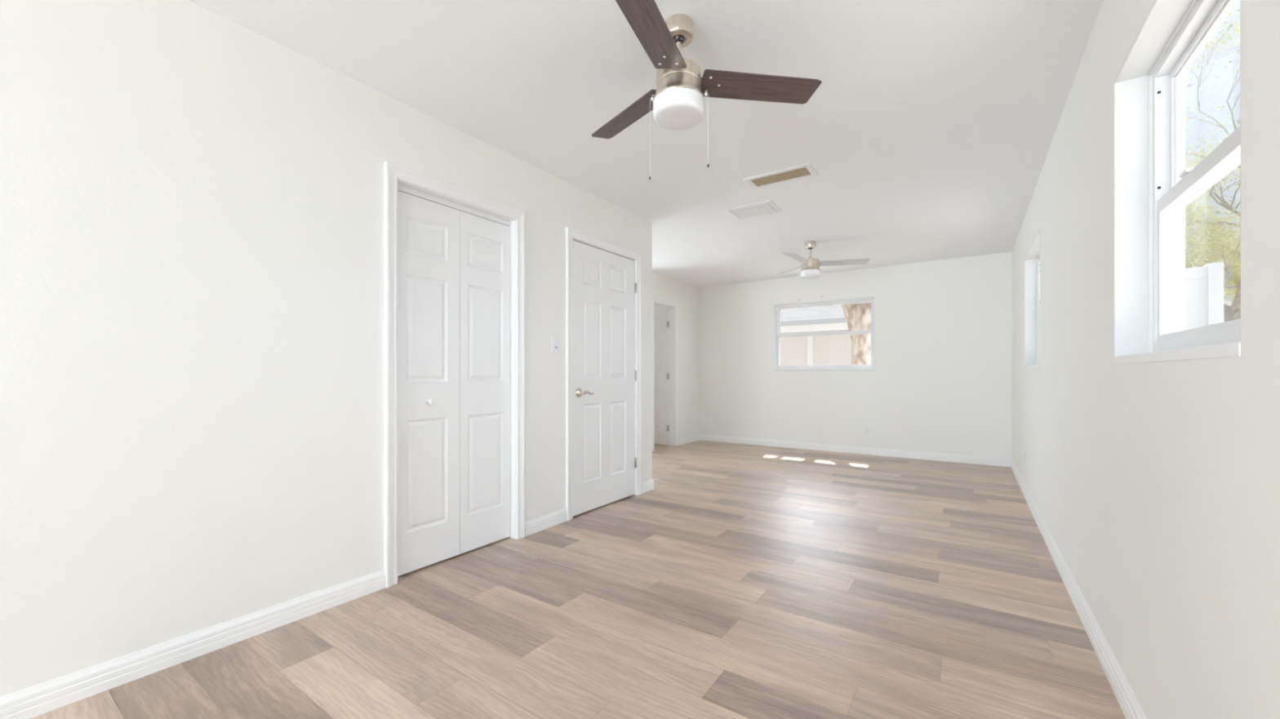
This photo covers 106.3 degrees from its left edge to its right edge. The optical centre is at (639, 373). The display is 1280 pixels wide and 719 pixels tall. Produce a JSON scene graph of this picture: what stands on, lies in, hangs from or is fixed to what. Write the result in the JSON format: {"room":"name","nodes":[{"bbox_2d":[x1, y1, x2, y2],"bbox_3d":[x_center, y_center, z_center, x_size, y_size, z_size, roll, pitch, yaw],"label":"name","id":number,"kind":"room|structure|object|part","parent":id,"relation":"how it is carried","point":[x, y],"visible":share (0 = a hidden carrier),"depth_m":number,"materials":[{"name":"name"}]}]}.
{"room":"empty living room","nodes":[
{"label":"empty living room","id":0,"kind":"room"},
{"bbox_2d":[0,0,652,697],"bbox_3d":[-2.672,-0.165,0.424,0.120,2.440,9.685,0,0,34],"label":"wall","id":1,"kind":"structure","parent":0,"point":[192,201],"depth_m":1.80,"materials":[{"name":"paint"}]},
{"bbox_2d":[0,568,386,718],"bbox_3d":[-3.303,1.010,-0.620,0.014,0.090,7.249,0,0,34],"label":"baseboard","id":2,"kind":"structure","parent":1,"relation":"attached to","point":[33,701],"depth_m":1.73,"materials":[{"name":"white paint"}]},
{"bbox_2d":[384,161,524,587],"bbox_3d":[-1.053,0.004,2.776,0.139,2.102,0.899,0,0,34],"label":"door","id":3,"kind":"structure","parent":1,"relation":"in","point":[455,257],"depth_m":2.73,"materials":[{"name":"white paint"}]},
{"bbox_3d":[-1.140,0.150,2.604,0.038,0.033,0.033,0,0,34],"label":"knob","id":4,"kind":"part","parent":3,"relation":"part of","materials":[{"name":"white plastic"}]},
{"bbox_2d":[524,508,566,536],"bbox_3d":[-0.640,1.010,3.279,0.014,0.090,0.390,0,0,34],"label":"baseboard","id":5,"kind":"structure","parent":1,"relation":"attached to","point":[536,525],"depth_m":3.26,"materials":[{"name":"white paint"}]},
{"bbox_2d":[551,335,559,352],"bbox_3d":[-0.589,-0.208,3.355,0.012,0.117,0.072,0,0,34],"label":"light switch","id":6,"kind":"object","parent":1,"relation":"attached to","point":[555,340],"visible":1,"depth_m":3.35,"materials":[{"name":"white plastic"}]},
{"bbox_2d":[565,226,641,521],"bbox_3d":[-0.293,0.001,3.855,0.177,2.109,0.943,0,0,34],"label":"door","id":7,"kind":"structure","parent":1,"relation":"in","point":[603,278],"depth_m":3.78,"materials":[{"name":"white paint"}]},
{"bbox_2d":[29,440,1125,718],"bbox_3d":[-2.250,1.105,2.113,7.100,0.100,13.150,0,0,34],"label":"floor","id":8,"kind":"structure","parent":0,"point":[750,581],"depth_m":2.09,"materials":[{"name":"brown wood"}]},
{"bbox_2d":[188,0,1102,287],"bbox_3d":[-2.260,-1.445,2.101,7.298,0.120,13.220,0,0,34],"label":"ceiling","id":9,"kind":"structure","parent":0,"point":[927,131],"depth_m":2.47,"materials":[{"name":"white paint"}]},
{"bbox_2d":[591,0,822,179],"bbox_3d":[0.072,-1.078,1.860,1.013,0.614,0.988,0,0,34],"label":"ceiling fan","id":10,"kind":"object","parent":9,"relation":"hanging from","point":[677,100],"visible":1,"depth_m":1.87,"materials":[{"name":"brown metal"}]},
{"bbox_3d":[-0.050,-1.159,2.163,0.128,0.006,0.484,-16,10,-37],"label":"blade","id":11,"kind":"part","parent":10,"relation":"part of","materials":[{"name":"brown wood"}]},
{"bbox_3d":[0.026,-1.159,1.593,0.128,0.006,0.484,14,5,22],"label":"blade","id":12,"kind":"part","parent":10,"relation":"part of","materials":[{"name":"brown wood"}]},
{"bbox_3d":[0.153,-1.043,1.900,0.205,0.066,0.205,0,0,34],"label":"globe","id":13,"kind":"part","parent":10,"relation":"part of","materials":[{"name":"white glass"}]},
{"bbox_3d":[0.257,-0.957,1.873,0.021,0.281,0.002,0,0,17],"label":"pull chain","id":14,"kind":"part","parent":10,"relation":"part of","materials":[{"name":"white plastic"}]},
{"bbox_3d":[0.482,-1.159,1.944,0.484,0.006,0.128,0,-13,-8],"label":"blade","id":15,"kind":"part","parent":10,"relation":"part of","materials":[{"name":"brown wood"}]},
{"bbox_2d":[724,200,782,219],"bbox_3d":[0.963,-1.381,4.059,0.390,0.008,0.310,0,0,34],"label":"ceiling vent","id":16,"kind":"object","parent":9,"relation":"in","point":[766,207],"visible":1,"depth_m":4.04,"materials":[{"name":"white plastic"}]},
{"bbox_2d":[742,163,818,189],"bbox_3d":[0.987,-1.382,3.371,0.465,0.006,0.224,0,0,34],"label":"ceiling vent","id":17,"kind":"object","parent":9,"relation":"in","point":[805,171],"visible":1,"depth_m":3.36,"materials":[{"name":"white plastic"}]},
{"bbox_2d":[751,167,810,186],"bbox_3d":[0.987,-1.380,3.371,0.385,0.002,0.122,0,0,34],"label":"grille","id":18,"kind":"object","parent":17,"relation":"attached to","point":[801,172],"depth_m":3.37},
{"bbox_2d":[773,240,870,300],"bbox_3d":[1.765,-1.078,4.956,1.032,0.614,0.946,0,0,34],"label":"ceiling fan","id":19,"kind":"object","parent":9,"relation":"hanging from","point":[810,267],"visible":1,"depth_m":4.98,"materials":[{"name":"silver metal"}]},
{"bbox_3d":[1.681,-1.159,5.362,0.128,0.006,0.484,-14,5,-19],"label":"blade","id":20,"kind":"part","parent":19,"relation":"part of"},
{"bbox_3d":[1.577,-1.159,4.796,0.128,0.006,0.484,17,11,39],"label":"blade","id":21,"kind":"part","parent":19,"relation":"part of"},
{"bbox_3d":[1.792,-1.043,5.049,0.205,0.066,0.205,0,0,34],"label":"globe","id":22,"kind":"part","parent":19,"relation":"part of","materials":[{"name":"white glass"}]},
{"bbox_3d":[2.119,-1.159,4.990,0.484,0.006,0.128,0,-13,10],"label":"blade","id":23,"kind":"part","parent":19,"relation":"part of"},
{"bbox_2d":[652,272,698,439],"bbox_3d":[-2.735,-0.165,2.396,0.120,2.440,12.870,0,0,34],"label":"wall","id":24,"kind":"structure","parent":0,"point":[686,295],"depth_m":7.34,"materials":[{"name":"paint"}]},
{"bbox_2d":[652,296,678,451],"bbox_3d":[0.057,-0.001,7.013,0.757,2.112,0.709,0,0,34],"label":"door","id":25,"kind":"structure","parent":24,"relation":"in","point":[664,321],"depth_m":7.10,"materials":[{"name":"white paint"}]},
{"bbox_2d":[678,434,699,444],"bbox_3d":[0.755,1.010,7.384,0.014,0.090,0.666,0,0,34],"label":"baseboard","id":26,"kind":"structure","parent":24,"relation":"attached to","point":[695,437],"depth_m":7.36,"materials":[{"name":"white paint"}]},
{"bbox_2d":[654,251,1012,460],"bbox_3d":[1.441,-0.165,7.445,7.178,2.440,0.180,0,0,34],"label":"wall","id":27,"kind":"structure","parent":0,"point":[940,381],"depth_m":6.15,"materials":[{"name":"paint"}]},
{"bbox_2d":[773,296,874,370],"bbox_3d":[2.538,-0.525,6.671,1.328,0.960,0.140,0,0,34],"label":"window","id":28,"kind":"structure","parent":27,"relation":"in","point":[777,308],"depth_m":6.68,"materials":[{"name":"white plastic"}]},
{"bbox_3d":[2.548,-0.340,6.685,1.268,0.474,0.029,0,0,34],"label":"sash","id":29,"kind":"part","parent":28,"relation":"part of","materials":[{"name":"white plastic"}]},
{"bbox_3d":[2.566,-0.755,6.711,1.268,0.440,0.029,0,0,34],"label":"sash","id":30,"kind":"part","parent":28,"relation":"part of","materials":[{"name":"white plastic"}]},
{"bbox_2d":[698,434,1010,466],"bbox_3d":[2.571,1.010,6.555,3.948,0.090,0.014,0,0,34],"label":"baseboard","id":31,"kind":"structure","parent":27,"relation":"attached to","point":[845,449],"depth_m":6.27,"materials":[{"name":"white paint"}]},
{"bbox_2d":[864,425,870,435],"bbox_3d":[2.973,0.736,6.283,0.072,0.117,0.009,0,0,34],"label":"wall outlet","id":32,"kind":"object","parent":27,"relation":"attached to","point":[867,428],"visible":1,"depth_m":6.28,"materials":[{"name":"white plastic"}]},
{"bbox_2d":[1012,0,1279,718],"bbox_3d":[0.654,-0.165,0.080,0.165,2.440,12.870,0,0,34],"label":"wall","id":33,"kind":"structure","parent":0,"point":[1156,486],"depth_m":1.32,"materials":[{"name":"paint"}]},
{"bbox_2d":[1023,451,1025,466],"bbox_3d":[3.361,0.740,4.195,0.009,0.117,0.072,0,0,34],"label":"wall outlet","id":34,"kind":"object","parent":33,"relation":"attached to","point":[1024,451],"visible":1,"depth_m":4.18,"materials":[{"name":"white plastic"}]},
{"bbox_2d":[1024,230,1039,368],"bbox_3d":[3.146,-0.523,3.738,0.155,0.964,1.081,0,0,34],"label":"window","id":35,"kind":"structure","parent":33,"relation":"in","point":[1032,261],"depth_m":4.19,"materials":[{"name":"white plastic"}]},
{"bbox_3d":[3.116,-0.055,3.759,0.083,0.028,1.079,0,0,34],"label":"sill","id":36,"kind":"part","parent":35,"relation":"part of","materials":[{"name":"white paint"}]},
{"bbox_3d":[3.180,-0.537,3.715,0.072,0.936,1.081,0,0,34],"label":"frame","id":37,"kind":"part","parent":35,"relation":"part of","materials":[{"name":"white plastic"}]},
{"bbox_3d":[3.173,-0.339,3.720,0.024,0.448,1.021,0,0,34],"label":"sash","id":38,"kind":"part","parent":35,"relation":"part of","materials":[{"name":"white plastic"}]},
{"bbox_2d":[1010,458,1146,718],"bbox_3d":[0.580,1.010,0.130,0.014,0.090,12.870,0,0,34],"label":"baseboard","id":39,"kind":"structure","parent":33,"relation":"attached to","point":[1127,701],"depth_m":1.91,"materials":[{"name":"white paint"}]},
{"bbox_2d":[1113,0,1240,364],"bbox_3d":[1.424,-0.513,1.218,0.155,0.964,0.922,0,0,34],"label":"window","id":40,"kind":"structure","parent":33,"relation":"in","point":[1152,187],"depth_m":1.54,"materials":[{"name":"white plastic"}]},
{"bbox_3d":[1.394,-0.045,1.238,0.083,0.028,0.920,0,0,34],"label":"sill","id":41,"kind":"part","parent":40,"relation":"part of","materials":[{"name":"white paint"}]},
{"bbox_3d":[1.450,-0.334,1.200,0.024,0.458,0.862,0,0,34],"label":"sash","id":42,"kind":"part","parent":40,"relation":"part of","materials":[{"name":"white plastic"}]},
{"bbox_3d":[1.473,-0.743,1.184,0.024,0.444,0.862,0,0,34],"label":"sash","id":43,"kind":"part","parent":40,"relation":"part of","materials":[{"name":"white plastic"}]},
{"bbox_3d":[-0.454,-0.165,4.701,1.045,2.440,0.120,0,0,34],"label":"wall","id":44,"kind":"structure","parent":0,"visible":0},
{"bbox_2d":[641,479,653,493],"bbox_3d":[-0.410,1.010,4.629,1.160,0.090,0.218,0,0,34],"label":"baseboard","id":45,"kind":"structure","parent":44,"relation":"attached to","point":[648,486],"depth_m":4.31,"materials":[{"name":"white paint"}]},
{"label":"outside","id":46,"kind":"structure","parent":0,"visible":0},
{"bbox_3d":[7.899,1.305,11.559,60.000,0.200,52.000,0,0,34],"label":"ground","id":47,"kind":"structure","parent":46,"visible":0},
{"bbox_2d":[779,304,851,365],"bbox_3d":[4.054,-0.839,14.441,11.100,4.088,5.580,0,0,34],"label":"house","id":48,"kind":"structure","parent":47,"relation":"on","point":[822,349],"depth_m":11.54,"materials":[{"name":"grey paint"}]},
{"bbox_2d":[841,302,871,364],"bbox_3d":[3.492,-1.281,8.273,1.240,5.072,1.670,0,0,34],"label":"oak tree","id":49,"kind":"object","parent":47,"relation":"on","point":[858,316],"visible":0.13,"depth_m":8.38,"materials":[{"name":"brown plant"}]},
{"bbox_2d":[1185,262,1223,329],"bbox_3d":[4.108,0.170,4.036,1.030,2.070,0.100,0,0,34],"label":"vinyl fence","id":50,"kind":"object","parent":47,"relation":"on","point":[1204,286],"visible":0.17,"depth_m":3.78,"materials":[{"name":"white plastic"}]},
{"bbox_3d":[4.079,-0.800,4.056,0.960,0.090,0.044,0,0,34],"label":"rail","id":51,"kind":"part","parent":50,"relation":"part of","materials":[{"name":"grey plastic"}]},
{"bbox_3d":[4.077,0.165,4.057,0.955,1.880,0.024,0,0,34],"label":"panel","id":52,"kind":"part","parent":50,"relation":"part of","materials":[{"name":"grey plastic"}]},
{"bbox_3d":[4.500,0.170,3.768,0.080,2.070,0.100,0,0,34],"label":"post","id":53,"kind":"part","parent":50,"relation":"part of","materials":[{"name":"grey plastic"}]},
{"bbox_2d":[1185,0,1240,321],"bbox_3d":[8.873,-1.925,7.380,5.804,6.374,5.920,0,0,-18],"label":"tree","id":54,"kind":"object","parent":47,"relation":"on","point":[1232,310],"visible":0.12,"depth_m":6.41,"materials":[{"name":"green plant"}]},
{"bbox_2d":[1188,221,1240,302],"bbox_3d":[21.698,-2.117,15.871,10.216,6.761,7.429,0,0,-2],"label":"tree","id":55,"kind":"object","parent":47,"relation":"on","point":[1235,291],"visible":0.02,"depth_m":16.11,"materials":[{"name":"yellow plant"}]}
]}

